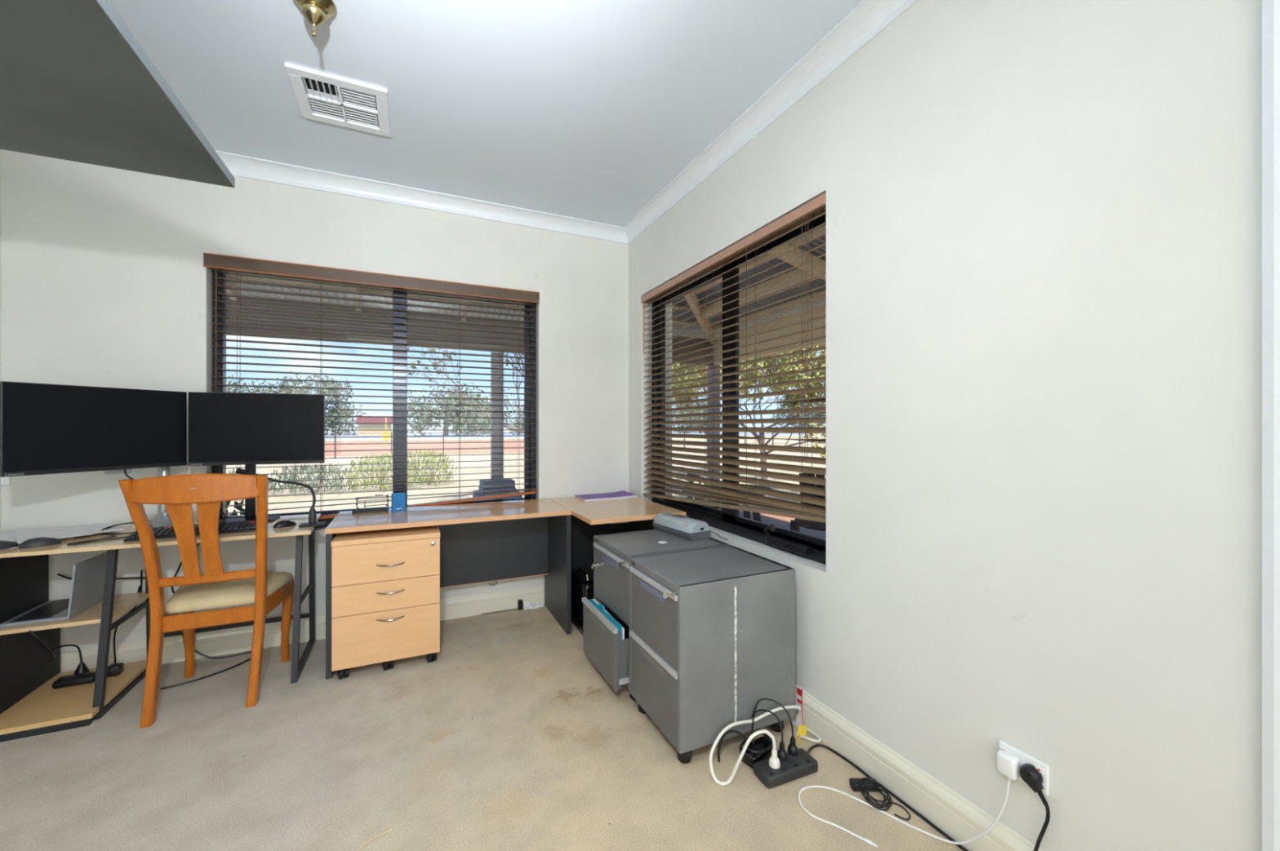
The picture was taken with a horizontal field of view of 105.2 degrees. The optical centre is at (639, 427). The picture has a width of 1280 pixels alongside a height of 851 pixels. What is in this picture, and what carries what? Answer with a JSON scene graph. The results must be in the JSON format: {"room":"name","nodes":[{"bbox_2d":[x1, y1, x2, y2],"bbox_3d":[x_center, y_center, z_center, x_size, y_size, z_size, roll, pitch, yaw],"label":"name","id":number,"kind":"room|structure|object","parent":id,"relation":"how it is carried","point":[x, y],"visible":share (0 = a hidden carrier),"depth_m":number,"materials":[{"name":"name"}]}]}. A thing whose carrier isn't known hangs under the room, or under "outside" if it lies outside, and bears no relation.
{"room":"home office","nodes":[
{"label":"home office","id":0,"kind":"room"},
{"bbox_2d":[0,149,1,533],"bbox_3d":[-2.070,-0.115,0.004,0.250,2.690,4.964,0,0,-25],"label":"wall","id":1,"kind":"structure","parent":0,"point":[0,149],"depth_m":2.30,"materials":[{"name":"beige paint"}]},
{"bbox_2d":[0,0,235,187],"bbox_3d":[-1.627,-0.816,0.786,1.214,0.032,1.305,0,0,-25],"label":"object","id":2,"kind":"object","parent":1,"relation":"attached to","point":[77,84],"visible":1,"depth_m":1.19,"materials":[{"name":"grey laminate"}]},
{"bbox_2d":[1,149,628,652],"bbox_3d":[-1.601,-0.115,3.103,3.729,2.690,0.250,0,0,-25],"label":"wall","id":3,"kind":"structure","parent":0,"point":[106,283],"depth_m":2.61,"materials":[{"name":"beige paint"}]},
{"bbox_2d":[0,476,10,485],"bbox_3d":[-2.993,0.237,2.306,0.028,0.075,0.012,0,0,-25],"label":"wall socket","id":4,"kind":"object","parent":3,"relation":"attached to","point":[6,481],"visible":0.56,"depth_m":2.30,"materials":[{"name":"white plastic"}]},
{"bbox_2d":[59,585,544,673],"bbox_3d":[-1.544,1.164,2.982,3.229,0.132,0.018,0,0,-25],"label":"baseboard","id":5,"kind":"structure","parent":3,"relation":"attached to","point":[236,640],"depth_m":2.68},
{"bbox_2d":[212,268,536,528],"bbox_3d":[-1.569,-0.167,3.123,1.798,1.533,0.090,0,0,-25],"label":"window","id":6,"kind":"structure","parent":3,"relation":"in","point":[220,351],"depth_m":3.11,"materials":[{"name":"black metal"}]},
{"bbox_2d":[203,252,539,519],"bbox_3d":[-1.528,-0.181,3.027,1.807,1.502,0.083,0,0,-25],"label":"blind","id":7,"kind":"object","parent":6,"relation":"attached to","point":[216,261],"visible":0.8,"depth_m":2.99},
{"bbox_2d":[214,150,627,244],"bbox_3d":[-1.530,-1.417,2.953,3.229,0.085,0.082,0,0,-25],"label":"trim","id":8,"kind":"structure","parent":3,"relation":"attached to","point":[240,166],"depth_m":3.01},
{"bbox_2d":[0,604,963,850],"bbox_3d":[-0.495,1.290,0.742,3.729,0.120,5.464,0,0,-25],"label":"floor","id":9,"kind":"structure","parent":0,"point":[513,739],"depth_m":1.76,"materials":[{"name":"carpet"}]},
{"bbox_2d":[0,513,320,742],"bbox_3d":[-2.284,0.866,2.311,1.304,0.732,0.563,0,0,-25],"label":"computer desk","id":10,"kind":"object","parent":9,"relation":"on","point":[29,705],"visible":0.61,"depth_m":2.15,"materials":[{"name":"brown wood"}]},
{"bbox_2d":[18,536,61,549],"bbox_3d":[-2.524,0.481,2.059,0.062,0.037,0.110,0,0,32],"label":"mouse","id":11,"kind":"object","parent":10,"relation":"on","point":[45,541],"visible":1,"depth_m":2.04,"materials":[{"name":"plastic"}]},
{"bbox_2d":[28,630,54,662],"bbox_3d":[-2.612,0.966,2.157,0.054,0.236,0.302,0,0,-39],"label":"cable","id":12,"kind":"object","parent":10,"relation":"hanging from","point":[30,632],"visible":1,"depth_m":2.06,"materials":[{"name":"black plastic"}]},
{"bbox_2d":[0,551,107,627],"bbox_3d":[-2.632,0.719,2.226,0.234,0.237,0.320,0,0,-25],"label":"laptop","id":13,"kind":"object","parent":10,"relation":"on","point":[87,584],"visible":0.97,"depth_m":2.19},
{"bbox_2d":[0,660,146,735],"bbox_3d":[-2.616,1.190,2.131,0.550,0.020,0.520,0,0,-25],"label":"shelf","id":14,"kind":"object","parent":10,"relation":"attached to","point":[43,708],"depth_m":2.08,"materials":[{"name":"brown wood"}]},
{"bbox_2d":[0,591,148,635],"bbox_3d":[-2.652,0.847,2.208,0.550,0.017,0.390,0,0,-25],"label":"shelf","id":15,"kind":"object","parent":10,"relation":"attached to","point":[122,603],"depth_m":2.16,"materials":[{"name":"brown wood"}]},
{"bbox_2d":[52,662,123,688],"bbox_3d":[-2.567,1.142,2.287,0.210,0.075,0.120,0,0,-25],"label":"power adapter","id":16,"kind":"object","parent":10,"relation":"on","point":[82,675],"visible":0.85,"depth_m":2.25,"materials":[{"name":"black plastic"}]},
{"bbox_2d":[52,644,82,662],"bbox_3d":[-2.688,1.065,2.288,0.141,0.092,0.025,0,0,1],"label":"cable","id":17,"kind":"object","parent":16,"relation":"attached to","point":[77,646],"visible":0.91,"depth_m":2.29,"materials":[{"name":"black plastic"}]},
{"bbox_2d":[113,569,142,663],"bbox_3d":[-2.542,0.931,2.414,0.040,0.402,0.173,0,0,-13],"label":"cable","id":18,"kind":"object","parent":16,"relation":"attached to","point":[141,571],"visible":0.67,"depth_m":2.37,"materials":[{"name":"black plastic"}]},
{"bbox_2d":[66,522,152,545],"bbox_3d":[-2.398,0.481,2.271,0.221,0.037,0.357,0,0,-25],"label":"cable","id":19,"kind":"object","parent":10,"relation":"on","point":[108,527],"visible":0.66,"depth_m":2.19,"materials":[{"name":"black plastic"}]},
{"bbox_2d":[102,466,173,528],"bbox_3d":[-2.421,0.297,2.385,0.170,0.405,0.330,0,0,19],"label":"monitor stand","id":20,"kind":"object","parent":10,"relation":"on","point":[162,518],"visible":0.35,"depth_m":2.43,"materials":[{"name":"silver metal"}]},
{"bbox_2d":[0,381,186,477],"bbox_3d":[-2.388,0.008,2.178,0.043,0.370,0.609,0,0,17],"label":"monitor","id":21,"kind":"object","parent":20,"relation":"attached to","point":[46,428],"visible":1,"depth_m":2.11,"materials":[{"name":"black plastic"}]},
{"bbox_2d":[124,520,256,542],"bbox_3d":[-2.071,0.482,2.299,0.470,0.036,0.140,0,0,-28],"label":"keyboard","id":22,"kind":"object","parent":10,"relation":"on","point":[167,532],"visible":0.52,"depth_m":2.29,"materials":[{"name":"black plastic"}]},
{"bbox_2d":[218,464,279,524],"bbox_3d":[-2.085,0.265,2.612,0.240,0.470,0.160,0,0,-25],"label":"monitor stand","id":23,"kind":"object","parent":10,"relation":"on","point":[250,504],"visible":0.41,"depth_m":2.61,"materials":[{"name":"black plastic"}]},
{"bbox_2d":[187,391,324,466],"bbox_3d":[-1.993,0.009,2.565,0.584,0.371,0.043,0,0,-21],"label":"monitor","id":24,"kind":"object","parent":23,"relation":"attached to","point":[224,428],"visible":1,"depth_m":2.54,"materials":[{"name":"black plastic"}]},
{"bbox_2d":[235,468,326,528],"bbox_3d":[-1.810,0.353,2.460,0.430,0.293,0.099,0,0,-8],"label":"gooseneck lamp","id":25,"kind":"object","parent":10,"relation":"on","point":[312,513],"visible":0.94,"depth_m":2.47,"materials":[{"name":"black plastic"}]},
{"bbox_2d":[308,506,316,524],"bbox_3d":[-1.661,0.447,2.480,0.034,0.083,0.034,0,0,-25],"label":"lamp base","id":26,"kind":"object","parent":25,"relation":"attached to","point":[312,513],"depth_m":2.47,"materials":[{"name":"metal"}]},
{"bbox_2d":[272,520,296,528],"bbox_3d":[-1.787,0.484,2.459,0.053,0.032,0.094,0,0,26],"label":"mouse","id":27,"kind":"object","parent":10,"relation":"on","point":[287,523],"visible":1,"depth_m":2.44,"materials":[{"name":"black plastic"}]},
{"bbox_3d":[-2.747,0.498,2.092,0.239,0.006,0.316,0,0,-25],"label":"paper sheet","id":28,"kind":"object","parent":10,"relation":"on","visible":0},
{"bbox_2d":[0,539,18,550],"bbox_3d":[-2.631,0.481,1.998,0.062,0.037,0.110,0,0,26],"label":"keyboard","id":29,"kind":"object","parent":28,"relation":"on","point":[4,544],"visible":1,"depth_m":2.01,"materials":[{"name":"plastic"}]},
{"bbox_2d":[160,613,251,690],"bbox_3d":[-2.175,1.080,2.476,0.370,0.301,0.299,0,0,-25],"label":"cable","id":30,"kind":"object","parent":9,"relation":"on","point":[196,651],"visible":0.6,"depth_m":2.48,"materials":[{"name":"black plastic"}]},
{"bbox_2d":[118,473,293,728],"bbox_3d":[-1.948,0.712,2.267,0.482,1.036,0.564,0,0,-25],"label":"dining chair","id":31,"kind":"object","parent":9,"relation":"on","point":[216,588],"visible":0.99,"depth_m":2.09,"materials":[{"name":"brown wood"}]},
{"bbox_2d":[164,572,293,613],"bbox_3d":[-1.974,0.776,2.344,0.460,0.067,0.370,0,0,-25],"label":"seat cushion","id":32,"kind":"object","parent":31,"relation":"on","point":[187,598],"depth_m":2.23,"materials":[{"name":"beige fabric"}]},
{"bbox_2d":[331,525,439,679],"bbox_3d":[-1.342,0.889,2.620,0.483,0.682,0.456,0,0,-25],"label":"drawer pedestal","id":33,"kind":"object","parent":9,"relation":"on","point":[385,584],"visible":0.96,"depth_m":2.43,"materials":[{"name":"brown wood"}]},
{"bbox_2d":[324,498,571,679],"bbox_3d":[-1.083,0.863,2.882,1.240,0.735,0.552,0,0,-25],"label":"office desk","id":34,"kind":"object","parent":9,"relation":"on","point":[480,543],"visible":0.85,"depth_m":3.06,"materials":[{"name":"brown wood"}]},
{"bbox_2d":[351,493,388,514],"bbox_3d":[-1.570,0.445,2.852,0.185,0.101,0.053,0,0,-25],"label":"rack","id":35,"kind":"object","parent":34,"relation":"on","point":[357,510],"visible":1,"depth_m":2.84,"materials":[{"name":"metal"}]},
{"bbox_2d":[391,492,405,511],"bbox_3d":[-1.421,0.441,2.879,0.072,0.108,0.024,0,0,-41],"label":"box","id":36,"kind":"object","parent":34,"relation":"on","point":[398,500],"visible":1,"depth_m":2.87,"materials":[{"name":"cardboard"}]},
{"bbox_2d":[523,601,543,610],"bbox_3d":[-0.724,1.208,3.325,0.130,0.044,0.048,0,0,-25],"label":"plastic bag","id":37,"kind":"object","parent":9,"relation":"on","point":[526,605],"visible":1,"depth_m":3.32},
{"bbox_2d":[571,567,593,636],"bbox_3d":[-0.350,1.052,2.993,0.095,0.357,0.362,0,0,-25],"label":"computer tower","id":38,"kind":"object","parent":9,"relation":"on","point":[582,585],"visible":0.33,"depth_m":2.92,"materials":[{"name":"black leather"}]},
{"bbox_2d":[549,497,685,579],"bbox_3d":[-0.184,0.863,3.118,0.584,0.735,0.884,0,0,-25],"label":"desk","id":39,"kind":"object","parent":9,"relation":"on","point":[589,519],"visible":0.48,"depth_m":3.18,"materials":[{"name":"brown wood"}]},
{"bbox_2d":[575,495,637,501],"bbox_3d":[-0.236,0.489,3.434,0.385,0.010,0.220,0,0,-25],"label":"magazine","id":40,"kind":"object","parent":39,"relation":"on","point":[632,496],"visible":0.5,"depth_m":3.35,"materials":[{"name":"paper"}]},
{"bbox_2d":[574,490,635,500],"bbox_3d":[-0.248,0.479,3.448,0.385,0.014,0.235,0,0,-25],"label":"brochure","id":41,"kind":"object","parent":40,"relation":"on","point":[620,494],"visible":1,"depth_m":3.43,"materials":[{"name":"paper"}]},
{"bbox_2d":[582,529,728,701],"bbox_3d":[0.062,0.900,2.457,0.597,0.660,0.476,0,0,-25],"label":"filing cabinet","id":42,"kind":"object","parent":9,"relation":"on","point":[603,645],"visible":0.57,"depth_m":2.34,"materials":[{"name":"grey metal"}]},
{"bbox_2d":[590,599,622,632],"bbox_3d":[-0.169,0.994,2.348,0.008,0.252,0.395,0,0,-25],"label":"folder","id":43,"kind":"object","parent":42,"relation":"in","point":[600,606],"visible":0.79,"depth_m":2.32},
{"bbox_2d":[652,512,728,541],"bbox_3d":[0.255,0.524,2.584,0.172,0.092,0.427,0,0,-33],"label":"laminator","id":44,"kind":"object","parent":42,"relation":"on","point":[679,526],"visible":1,"depth_m":2.52,"materials":[{"name":"grey plastic"}]},
{"bbox_2d":[629,545,795,764],"bbox_3d":[0.268,0.900,2.040,0.579,0.660,0.443,0,0,-25],"label":"filing cabinet","id":45,"kind":"object","parent":9,"relation":"on","point":[712,630],"visible":0.97,"depth_m":1.87,"materials":[{"name":"grey metal"}]},
{"bbox_2d":[717,730,751,763],"bbox_3d":[0.344,1.171,1.797,0.128,0.108,0.022,0,0,-11],"label":"lead","id":46,"kind":"object","parent":9,"relation":"on","point":[729,731],"visible":0.9,"depth_m":1.79,"materials":[{"name":"black plastic"}]},
{"bbox_2d":[738,733,777,769],"bbox_3d":[0.435,1.191,1.809,0.156,0.078,0.091,0,0,-42],"label":"power adapter","id":47,"kind":"object","parent":9,"relation":"on","point":[762,749],"visible":0.64,"depth_m":1.79,"materials":[{"name":"black plastic"}]},
{"bbox_2d":[709,705,821,786],"bbox_3d":[0.486,1.145,1.806,0.515,0.171,0.173,0,0,-33],"label":"plug","id":48,"kind":"object","parent":9,"relation":"on","point":[774,762],"visible":0.94,"depth_m":1.71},
{"bbox_2d":[787,684,804,728],"bbox_3d":[0.644,1.151,2.024,0.030,0.153,0.120,0,0,-25],"label":"printed sheet","id":49,"kind":"object","parent":9,"relation":"on","point":[798,691],"visible":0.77,"depth_m":2.01,"materials":[{"name":"paper"}]},
{"bbox_2d":[796,688,803,725],"bbox_3d":[0.659,1.152,1.998,0.016,0.151,0.069,0,0,-5],"label":"print","id":50,"kind":"object","parent":49,"relation":"attached to","point":[799,691],"depth_m":2.00},
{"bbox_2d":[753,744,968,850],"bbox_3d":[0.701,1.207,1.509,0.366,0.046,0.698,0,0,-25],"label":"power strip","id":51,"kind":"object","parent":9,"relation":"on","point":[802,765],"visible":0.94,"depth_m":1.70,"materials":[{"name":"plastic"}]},
{"bbox_2d":[751,709,787,761],"bbox_3d":[0.468,1.121,1.788,0.146,0.151,0.038,0,0,39],"label":"plug","id":52,"kind":"object","parent":51,"relation":"attached to","point":[782,755],"visible":0.95,"depth_m":1.75,"materials":[{"name":"black plastic"}]},
{"bbox_2d":[751,698,798,756],"bbox_3d":[0.502,1.107,1.820,0.171,0.161,0.038,0,0,34],"label":"plug","id":53,"kind":"object","parent":51,"relation":"attached to","point":[793,750],"visible":1,"depth_m":1.78,"materials":[{"name":"black plastic"}]},
{"bbox_2d":[797,725,807,745],"bbox_3d":[0.606,1.149,1.824,0.035,0.071,0.009,0,0,13],"label":"tag","id":54,"kind":"object","parent":51,"relation":"attached to","point":[802,731],"visible":1,"depth_m":1.82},
{"bbox_2d":[848,777,911,821],"bbox_3d":[0.785,1.214,1.605,0.098,0.032,0.190,0,0,-25],"label":"charger","id":55,"kind":"object","parent":9,"relation":"on","point":[865,785],"visible":1,"depth_m":1.63,"materials":[{"name":"black plastic"}]},
{"bbox_2d":[798,750,1019,848],"bbox_3d":[0.769,1.056,1.468,0.586,0.348,0.166,0,0,37],"label":"charger","id":56,"kind":"object","parent":9,"relation":"on","point":[1007,765],"visible":1,"depth_m":1.35,"materials":[{"name":"white plastic"}]},
{"bbox_2d":[108,0,862,226],"bbox_3d":[-0.495,-1.510,0.742,3.729,0.100,5.464,0,0,-25],"label":"ceiling","id":57,"kind":"structure","parent":0,"point":[583,109],"depth_m":2.06,"materials":[{"name":"paint"}]},
{"bbox_2d":[293,0,336,36],"bbox_3d":[-1.114,-1.398,1.670,0.132,0.124,0.132,0,0,-25],"label":"ceiling light","id":58,"kind":"object","parent":57,"relation":"attached to","point":[317,12],"visible":1,"depth_m":1.66,"materials":[{"name":"gold metal"}]},
{"bbox_2d":[284,62,390,137],"bbox_3d":[-1.333,-1.453,2.196,0.365,0.014,0.363,0,0,-25],"label":"ceiling vent","id":59,"kind":"object","parent":57,"relation":"in","point":[320,96],"visible":1,"depth_m":2.17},
{"bbox_2d":[628,0,1262,850],"bbox_3d":[1.080,-0.115,1.480,0.250,2.690,4.964,0,0,-25],"label":"wall","id":60,"kind":"structure","parent":0,"point":[1044,217],"depth_m":1.27,"materials":[{"name":"beige paint"}]},
{"bbox_2d":[652,213,826,564],"bbox_3d":[0.464,-0.180,2.744,0.144,1.511,1.708,0,0,-25],"label":"window","id":61,"kind":"structure","parent":60,"relation":"in","point":[727,520],"depth_m":2.68,"materials":[{"name":"black metal"}]},
{"bbox_2d":[640,193,826,523],"bbox_3d":[0.398,-0.219,2.713,0.069,1.412,1.703,0,0,-25],"label":"blind","id":62,"kind":"object","parent":61,"relation":"attached to","point":[815,208],"visible":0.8,"depth_m":2.41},
{"bbox_2d":[622,0,918,244],"bbox_3d":[0.930,-1.417,1.410,0.082,0.085,4.964,0,0,-25],"label":"trim","id":63,"kind":"structure","parent":60,"relation":"attached to","point":[868,18],"depth_m":2.10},
{"bbox_2d":[802,690,1042,850],"bbox_3d":[0.546,1.164,2.304,0.018,0.132,3.019,0,0,-25],"label":"baseboard","id":64,"kind":"structure","parent":60,"relation":"attached to","point":[954,815],"depth_m":1.58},
{"bbox_2d":[998,740,1048,796],"bbox_3d":[1.018,0.906,1.302,0.014,0.078,0.118,0,0,-25],"label":"power outlet","id":65,"kind":"object","parent":60,"relation":"attached to","point":[1043,769],"visible":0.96,"depth_m":1.28,"materials":[{"name":"white plastic"}]},
{"bbox_2d":[1019,764,1049,850],"bbox_3d":[1.010,1.058,1.230,0.046,0.348,0.139,0,0,11],"label":"plug","id":66,"kind":"object","parent":65,"relation":"attached to","point":[1028,774],"visible":1,"depth_m":1.25,"materials":[{"name":"black plastic"}]},
{"bbox_2d":[1035,765,1044,774],"bbox_3d":[1.032,0.886,1.263,0.004,0.012,0.020,0,0,-25],"label":"switch","id":67,"kind":"object","parent":65,"relation":"attached to","point":[1040,769],"depth_m":1.26,"materials":[{"name":"white plastic"}]},
{"bbox_2d":[1262,0,1279,850],"bbox_3d":[1.389,0.160,0.503,0.020,2.140,0.953,0,0,-25],"label":"door","id":68,"kind":"structure","parent":60,"relation":"in","point":[1270,8],"depth_m":0.92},
{"label":"outside","id":69,"kind":"structure","parent":0,"visible":0},
{"bbox_2d":[738,511,826,539],"bbox_3d":[-3.577,1.345,3.746,12.700,0.070,2.580,0,0,-25],"label":"paving","id":70,"kind":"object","parent":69,"point":[822,535],"visible":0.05,"depth_m":6.48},
{"bbox_2d":[226,499,244,516],"bbox_3d":[-2.546,0.862,3.041,0.224,0.898,0.043,0,0,-40],"label":"leafy plant","id":71,"kind":"object","parent":70,"relation":"on","point":[228,503],"visible":0.17,"depth_m":3.06,"materials":[{"name":"green plant"}]},
{"bbox_2d":[472,351,522,500],"bbox_3d":[-1.703,0.205,5.828,0.500,2.210,0.500,0,0,-25],"label":"post","id":72,"kind":"object","parent":70,"relation":"on","point":[493,420],"visible":0.43,"depth_m":5.76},
{"bbox_2d":[226,296,719,365],"bbox_3d":[-4.322,-1.085,4.606,12.080,0.370,0.090,0,0,-25],"label":"beam","id":73,"kind":"structure","parent":72,"relation":"on","point":[695,340],"depth_m":5.26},
{"bbox_2d":[226,274,470,320],"bbox_3d":[-2.560,-1.535,4.109,4.095,0.627,2.411,0,0,-25],"label":"rafters","id":74,"kind":"object","parent":73,"relation":"on","point":[228,283],"visible":0.15,"depth_m":4.87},
{"bbox_2d":[713,306,826,364],"bbox_3d":[3.211,-1.085,2.586,0.090,0.370,9.960,0,0,-25],"label":"beam","id":75,"kind":"structure","parent":73,"relation":"attached to","point":[821,312],"depth_m":5.79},
{"bbox_2d":[684,243,826,344],"bbox_3d":[1.576,-1.525,3.391,2.329,0.668,7.255,0,0,-25],"label":"rafters","id":76,"kind":"object","parent":75,"relation":"on","point":[821,271],"visible":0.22,"depth_m":4.79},
{"bbox_2d":[227,224,826,329],"bbox_3d":[-2.244,-1.584,-0.088,11.861,0.443,9.744,0,0,-25],"label":"batten","id":77,"kind":"object","parent":76,"relation":"on","point":[821,230],"visible":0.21,"depth_m":5.01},
{"bbox_2d":[231,278,716,338],"bbox_3d":[-3.766,-1.610,3.737,12.350,0.620,2.736,0,0,-25],"label":"roof","id":78,"kind":"structure","parent":77,"relation":"on","point":[678,312],"depth_m":5.49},
{"bbox_2d":[695,225,826,337],"bbox_3d":[2.255,-1.610,2.354,2.619,0.620,10.350,0,0,-25],"label":"roof","id":79,"kind":"structure","parent":76,"relation":"on","point":[818,282],"depth_m":5.36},
{"bbox_2d":[707,364,719,509],"bbox_3d":[1.077,0.205,7.130,0.130,2.210,0.130,0,0,-25],"label":"post","id":80,"kind":"object","parent":70,"relation":"on","point":[716,371],"visible":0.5,"depth_m":7.08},
{"bbox_2d":[710,484,772,521],"bbox_3d":[0.953,0.960,4.919,0.740,0.710,0.740,0,0,-25],"label":"outdoor table","id":81,"kind":"object","parent":70,"relation":"on","point":[756,516],"visible":0.07,"depth_m":4.91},
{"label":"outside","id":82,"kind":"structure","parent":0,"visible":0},
{"bbox_3d":[2.997,1.345,1.194,2.960,0.070,7.620,0,0,-25],"label":"paving","id":83,"kind":"object","parent":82,"visible":0},
{"bbox_2d":[682,470,722,509],"bbox_3d":[0.597,0.805,3.831,0.584,1.010,0.626,0,0,-25],"label":"potted plant","id":84,"kind":"object","parent":83,"relation":"on","point":[713,470],"visible":0.02,"depth_m":3.91,"materials":[{"name":"green plant"}]},
{"bbox_2d":[790,472,826,532],"bbox_3d":[1.807,0.851,4.546,0.710,0.922,0.744,0,0,-25],"label":"outdoor chair","id":85,"kind":"object","parent":83,"relation":"on","point":[795,525],"visible":0.12,"depth_m":4.63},
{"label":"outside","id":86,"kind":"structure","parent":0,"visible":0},
{"bbox_2d":[226,430,826,515],"bbox_3d":[-24.219,1.530,134.210,250.000,0.300,256.380,0,0,-25],"label":"ground","id":87,"kind":"structure","parent":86,"point":[776,442],"depth_m":13.76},
{"bbox_2d":[226,374,310,394],"bbox_3d":[-45.199,-1.917,58.584,8.734,8.308,10.706,0,0,33],"label":"tree","id":88,"kind":"object","parent":87,"relation":"on","point":[281,390],"visible":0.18,"depth_m":58.26,"materials":[{"name":"green plant"}]},
{"bbox_2d":[267,462,356,495],"bbox_3d":[-6.945,1.073,10.335,1.663,0.628,1.659,0,0,-25],"label":"shrub","id":89,"kind":"object","parent":87,"relation":"on","point":[317,469],"visible":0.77,"depth_m":10.12,"materials":[{"name":"green plant"}]},
{"bbox_2d":[271,370,369,435],"bbox_3d":[-52.684,-2.774,80.651,14.482,12.955,12.442,0,0,-25],"label":"tree","id":90,"kind":"object","parent":87,"relation":"on","point":[325,384],"visible":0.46,"depth_m":80.20,"materials":[{"name":"green plant"}]},
{"bbox_2d":[345,452,422,491],"bbox_3d":[-5.660,0.967,10.820,1.428,0.838,1.475,0,0,38],"label":"shrub","id":91,"kind":"object","parent":87,"relation":"on","point":[380,481],"visible":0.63,"depth_m":10.57,"materials":[{"name":"green plant"}]},
{"bbox_2d":[407,450,457,485],"bbox_3d":[-5.086,0.950,11.733,1.299,0.870,1.301,0,0,-25],"label":"shrub","id":92,"kind":"object","parent":87,"relation":"on","point":[421,479],"visible":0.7,"depth_m":11.66,"materials":[{"name":"green plant"}]},
{"bbox_2d":[407,382,490,435],"bbox_3d":[-31.113,-2.311,77.917,14.623,9.989,13.238,0,0,-25],"label":"tree","id":93,"kind":"object","parent":87,"relation":"on","point":[455,420],"visible":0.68,"depth_m":75.41,"materials":[{"name":"green plant"}]},
{"bbox_2d":[407,346,524,433],"bbox_3d":[-1.749,-0.371,8.153,4.192,3.508,4.507,0,0,-25],"label":"tree","id":94,"kind":"object","parent":87,"relation":"on","point":[449,357],"visible":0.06,"depth_m":8.13,"materials":[{"name":"green plant"}]},
{"bbox_2d":[440,388,524,434],"bbox_3d":[-32.387,-2.293,100.187,16.267,11.184,14.868,0,0,-25],"label":"tree","id":95,"kind":"object","parent":87,"relation":"on","point":[507,401],"visible":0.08,"depth_m":98.79,"materials":[{"name":"green plant"}]},
{"bbox_2d":[509,406,524,435],"bbox_3d":[-17.907,-0.975,84.653,9.519,6.508,8.940,0,0,-25],"label":"tree","id":96,"kind":"object","parent":87,"relation":"on","point":[522,414],"visible":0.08,"depth_m":83.80,"materials":[{"name":"green plant"}]},
{"bbox_2d":[324,431,771,457],"bbox_3d":[-7.345,0.805,24.166,35.250,1.150,0.050,0,0,-25],"label":"wire fence","id":97,"kind":"object","parent":87,"relation":"on","point":[443,433],"visible":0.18,"depth_m":23.23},
{"bbox_2d":[671,398,722,433],"bbox_3d":[13.556,-2.093,108.503,15.130,9.408,13.553,0,0,-25],"label":"tree","id":98,"kind":"object","parent":87,"relation":"on","point":[675,405],"visible":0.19,"depth_m":105.86,"materials":[{"name":"green plant"}]},
{"bbox_2d":[671,356,806,478],"bbox_3d":[1.483,-0.725,12.908,4.073,4.210,5.910,0,0,-43],"label":"tree","id":99,"kind":"object","parent":87,"relation":"on","point":[741,367],"visible":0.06,"depth_m":12.67,"materials":[{"name":"green plant"}]},
{"bbox_2d":[671,343,826,497],"bbox_3d":[2.271,-0.363,8.614,3.820,3.494,5.405,0,0,-37],"label":"tree","id":100,"kind":"object","parent":87,"relation":"on","point":[822,363],"visible":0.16,"depth_m":8.12,"materials":[{"name":"green plant"}]},
{"bbox_2d":[763,395,826,433],"bbox_3d":[36.952,-2.165,109.246,16.937,11.496,13.085,0,0,-25],"label":"tree","id":101,"kind":"object","parent":87,"relation":"on","point":[799,424],"visible":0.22,"depth_m":107.43,"materials":[{"name":"green plant"}]},
{"bbox_2d":[779,370,826,448],"bbox_3d":[4.568,-0.443,7.694,4.118,3.646,4.743,0,0,-37],"label":"tree","id":102,"kind":"object","parent":87,"relation":"on","point":[787,397],"visible":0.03,"depth_m":8.31,"materials":[{"name":"green plant"}]},
{"bbox_3d":[-2.702,0.491,2.279,0.252,0.006,0.325,0,0,-25],"label":"paper sheet","id":103,"kind":"object","parent":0,"visible":0},
{"bbox_2d":[0,527,60,542],"bbox_3d":[-2.820,0.488,2.201,0.210,0.006,0.297,0,0,-14],"label":"paper sheet","id":104,"kind":"object","parent":103,"relation":"on","point":[7,535],"visible":0.5,"depth_m":2.24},
{"bbox_2d":[46,523,124,533],"bbox_3d":[-2.625,0.484,2.304,0.297,0.006,0.210,0,0,31],"label":"paper sheet","id":105,"kind":"object","parent":104,"relation":"on","point":[96,528],"visible":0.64,"depth_m":2.34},
{"bbox_2d":[13,525,93,543],"bbox_3d":[-2.646,0.481,2.206,0.297,0.006,0.210,0,0,36],"label":"paper sheet","id":106,"kind":"object","parent":105,"relation":"on","point":[80,531],"visible":1,"depth_m":2.20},
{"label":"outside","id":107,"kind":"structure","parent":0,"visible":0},
{"bbox_2d":[738,510,826,532],"bbox_3d":[4.298,1.370,3.449,1.290,0.020,10.600,0,0,-25],"label":"ground","id":108,"kind":"structure","parent":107,"point":[785,519],"depth_m":7.33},
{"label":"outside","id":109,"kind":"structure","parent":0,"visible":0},
{"bbox_2d":[324,440,524,457],"bbox_3d":[-38.263,1.370,25.695,72.500,0.020,25.000,0,0,-25],"label":"ground","id":110,"kind":"structure","parent":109,"point":[428,446],"depth_m":32.50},
{"bbox_2d":[382,417,390,444],"bbox_3d":[-19.358,0.320,37.317,0.560,2.080,0.110,0,0,-25],"label":"sign","id":111,"kind":"object","parent":110,"relation":"on","point":[384,434],"visible":0.79,"depth_m":37.30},
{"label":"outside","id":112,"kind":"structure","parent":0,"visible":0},
{"bbox_2d":[324,431,825,439],"bbox_3d":[-13.694,1.365,111.743,250.000,0.030,86.000,0,0,-25],"label":"road","id":113,"kind":"structure","parent":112,"point":[507,433],"depth_m":80.31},
{"bbox_2d":[355,417,392,435],"bbox_3d":[-43.826,-0.160,81.064,5.200,3.020,5.200,0,0,-25],"label":"shed","id":114,"kind":"object","parent":113,"relation":"on","point":[360,420],"visible":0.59,"depth_m":79.34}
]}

